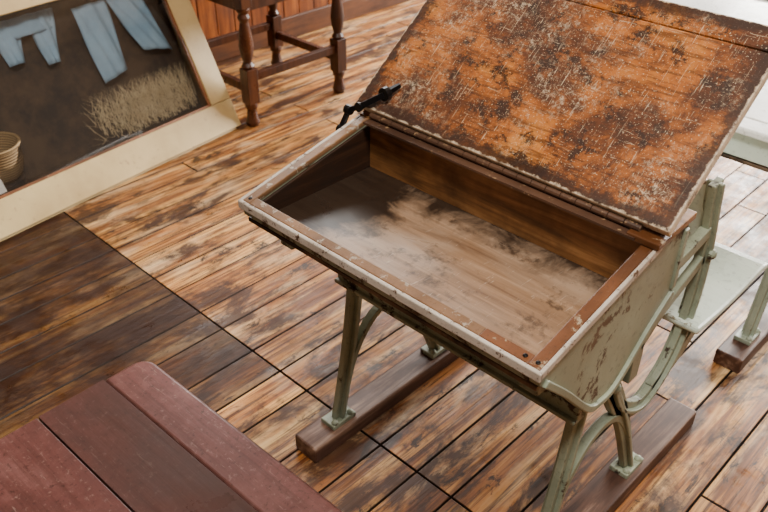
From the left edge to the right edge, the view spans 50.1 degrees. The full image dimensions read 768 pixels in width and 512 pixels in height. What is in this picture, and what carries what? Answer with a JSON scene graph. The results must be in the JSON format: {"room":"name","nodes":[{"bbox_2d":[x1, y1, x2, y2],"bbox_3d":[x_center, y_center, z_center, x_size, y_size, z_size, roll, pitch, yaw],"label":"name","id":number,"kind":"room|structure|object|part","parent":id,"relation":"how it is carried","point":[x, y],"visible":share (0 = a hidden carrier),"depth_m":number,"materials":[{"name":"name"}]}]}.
{"room":"classroom","nodes":[
{"label":"classroom","id":0,"kind":"room"},
{"bbox_2d":[0,0,767,511],"bbox_3d":[1.230,-0.046,2.394,4.800,0.014,7.100,29,43,35],"label":"floor","id":1,"kind":"structure","parent":0,"point":[164,267],"depth_m":1.99,"materials":[{"name":"brown wood"}]},
{"bbox_2d":[0,0,240,241],"bbox_3d":[-1.238,-0.405,2.351,0.494,0.598,1.750,23,41,30],"label":"display case","id":2,"kind":"object","parent":1,"relation":"on","point":[66,165],"visible":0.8,"depth_m":2.65,"materials":[{"name":"beige paint"}]},
{"bbox_2d":[0,179,6,193],"bbox_3d":[-1.149,-0.181,2.338,0.027,0.051,0.140,23,41,30],"label":"paper label","id":3,"kind":"object","parent":2,"relation":"in","point":[2,187],"visible":1,"depth_m":2.38,"materials":[{"name":"white paper"}]},
{"bbox_2d":[0,131,23,185],"bbox_3d":[-1.141,-0.278,2.417,0.164,0.115,0.164,29,43,35],"label":"wicker basket","id":4,"kind":"object","parent":2,"relation":"on","point":[11,154],"visible":0.99,"depth_m":2.40,"materials":[{"name":"beige wicker"}]},
{"bbox_3d":[-1.256,-0.627,2.217,0.050,0.075,1.750,23,41,30],"label":"rail","id":5,"kind":"part","parent":2,"relation":"part of","materials":[{"name":"beige paint"}]},
{"bbox_2d":[0,8,60,66],"bbox_3d":[-1.078,-0.660,2.527,0.087,0.157,0.223,22,40,29],"label":"trousers","id":6,"kind":"object","parent":2,"relation":"in","point":[40,24],"visible":1,"depth_m":2.51,"materials":[{"name":"blue fabric"}]},
{"bbox_3d":[-1.067,-0.128,2.383,0.062,0.100,1.750,23,41,30],"label":"rail","id":7,"kind":"part","parent":2,"relation":"part of","materials":[{"name":"beige paint"}]},
{"bbox_2d":[71,0,171,82],"bbox_3d":[-0.865,-0.747,2.760,0.120,0.234,0.307,23,40,29],"label":"trousers","id":8,"kind":"object","parent":2,"relation":"in","point":[94,21],"visible":1,"depth_m":2.72,"materials":[{"name":"blue fabric"}]},
{"bbox_3d":[-0.923,-0.706,2.699,0.132,0.234,0.131,29,43,35],"label":"trouser leg","id":9,"kind":"part","parent":8,"relation":"part of","materials":[{"name":"blue fabric"}]},
{"bbox_3d":[-0.834,-0.790,2.802,0.106,0.209,0.187,29,43,35],"label":"trouser leg","id":10,"kind":"part","parent":8,"relation":"part of","materials":[{"name":"blue fabric"}]},
{"bbox_2d":[78,64,196,143],"bbox_3d":[-0.832,-0.504,2.729,0.115,0.177,0.473,23,41,30],"label":"straw","id":11,"kind":"object","parent":2,"relation":"in","point":[167,91],"visible":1,"depth_m":2.76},
{"bbox_3d":[-0.724,-0.795,2.928,0.474,0.596,0.018,23,41,30],"label":"panel","id":12,"kind":"part","parent":2,"relation":"part of","materials":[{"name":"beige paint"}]},
{"bbox_2d":[0,361,342,511],"bbox_3d":[-0.300,0.537,1.177,0.660,0.380,0.420,28,43,34],"label":"table","id":13,"kind":"object","parent":1,"relation":"on","point":[135,440],"visible":1,"depth_m":1.19,"materials":[{"name":"red paint"}]},
{"bbox_2d":[206,0,346,126],"bbox_3d":[-0.454,-0.887,3.069,0.470,0.592,0.520,29,43,35],"label":"wooden chair","id":14,"kind":"object","parent":1,"relation":"on","point":[248,84],"visible":0.81,"depth_m":3.04,"materials":[{"name":"brown wood"}]},
{"bbox_3d":[-0.474,-0.712,2.832,0.052,0.570,0.052,29,43,35],"label":"turned leg","id":15,"kind":"part","parent":14,"relation":"part of","materials":[{"name":"brown wood"}]},
{"bbox_3d":[-0.449,-1.036,3.305,0.052,0.570,0.052,29,43,35],"label":"turned leg","id":16,"kind":"part","parent":14,"relation":"part of","materials":[{"name":"brown wood"}]},
{"bbox_3d":[-0.175,-0.885,3.088,0.052,0.570,0.052,29,43,35],"label":"turned leg","id":17,"kind":"part","parent":14,"relation":"part of","materials":[{"name":"brown wood"}]},
{"bbox_2d":[238,0,767,511],"bbox_3d":[0.262,-0.024,1.546,0.642,0.896,0.837,29,43,35],"label":"school desk","id":18,"kind":"object","parent":1,"relation":"on","point":[522,186],"visible":1,"depth_m":1.33,"materials":[{"name":"green paint"}]},
{"bbox_3d":[-0.103,-0.173,1.496,0.018,0.106,0.375,29,43,35],"label":"panel","id":19,"kind":"part","parent":18,"relation":"part of","materials":[{"name":"brown wood"}]},
{"bbox_3d":[0.105,-0.025,1.726,0.043,0.613,0.780,29,43,35],"label":"iron frame","id":20,"kind":"part","parent":18,"relation":"part of","materials":[{"name":"green metal"}]},
{"bbox_3d":[-0.014,0.038,1.236,0.575,0.020,0.017,29,43,35],"label":"panel","id":21,"kind":"part","parent":18,"relation":"part of","materials":[{"name":"green paint"}]},
{"bbox_2d":[248,167,607,390],"bbox_3d":[0.109,-0.016,1.353,0.601,0.012,0.365,29,43,35],"label":"tray","id":22,"kind":"object","parent":18,"relation":"on","point":[519,285],"depth_m":1.32,"materials":[{"name":"brown wood"}]},
{"bbox_3d":[0.108,0.132,1.391,0.528,0.028,0.016,29,43,35],"label":"stretcher rail","id":23,"kind":"part","parent":18,"relation":"part of","materials":[{"name":"green paint"}]},
{"bbox_3d":[0.263,-0.283,1.362,0.631,0.019,0.314,29,81,35],"label":"lid panel","id":24,"kind":"part","parent":18,"relation":"part of","materials":[{"name":"brown wood"}]},
{"bbox_3d":[0.323,0.123,1.200,0.018,0.254,0.375,29,43,35],"label":"panel","id":25,"kind":"part","parent":18,"relation":"part of","materials":[{"name":"green paint"}]},
{"bbox_3d":[0.465,0.173,1.441,0.043,0.613,0.780,29,43,35],"label":"iron frame","id":26,"kind":"part","parent":18,"relation":"part of","materials":[{"name":"green metal"}]},
{"bbox_3d":[0.358,-0.168,1.540,0.516,0.141,0.026,29,43,35],"label":"seat backrest","id":27,"kind":"part","parent":18,"relation":"part of","materials":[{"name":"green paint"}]},
{"bbox_3d":[0.449,-0.044,1.753,0.625,0.025,0.315,29,43,35],"label":"seat","id":28,"kind":"part","parent":18,"relation":"part of","materials":[{"name":"green paint"}]},
{"bbox_2d":[665,0,767,372],"bbox_3d":[0.824,-0.254,2.089,0.631,0.669,0.735,29,43,35],"label":"school desk","id":29,"kind":"object","parent":1,"relation":"on","point":[748,145],"visible":0.11,"depth_m":1.92,"materials":[{"name":"green paint"}]},
{"bbox_3d":[0.809,-0.484,1.910,0.631,0.017,0.596,29,49,35],"label":"lid panel","id":30,"kind":"part","parent":29,"relation":"part of","materials":[{"name":"paint"}]},
{"bbox_2d":[721,152,767,171],"bbox_3d":[0.826,-0.407,1.985,0.601,0.012,0.700,29,43,35],"label":"tray","id":31,"kind":"object","parent":29,"relation":"on","point":[739,157],"depth_m":1.65,"materials":[{"name":"brown wood"}]},
{"bbox_3d":[0.587,-0.298,1.760,0.575,0.050,0.017,29,43,35],"label":"panel","id":32,"kind":"part","parent":29,"relation":"part of","materials":[{"name":"green paint"}]},
{"bbox_3d":[1.018,-0.105,1.944,0.043,0.509,0.642,29,43,35],"label":"iron frame","id":33,"kind":"part","parent":29,"relation":"part of","materials":[{"name":"green metal"}]},
{"bbox_3d":[-0.501,-2.248,2.924,0.120,3.000,7.000,29,43,35],"label":"wall","id":34,"kind":"structure","parent":0,"visible":0},
{"bbox_2d":[190,0,331,39],"bbox_3d":[-0.450,-1.457,3.416,0.018,1.000,7.017,29,43,35],"label":"wainscoting","id":35,"kind":"structure","parent":34,"relation":"attached to","point":[214,19],"depth_m":3.47,"materials":[{"name":"brown wood"}]},
{"bbox_2d":[210,0,408,62],"bbox_3d":[-0.456,-1.022,3.701,0.030,0.100,7.000,29,43,35],"label":"baseboard","id":36,"kind":"structure","parent":34,"relation":"attached to","point":[299,24],"depth_m":3.78,"materials":[{"name":"brown wood"}]}
]}

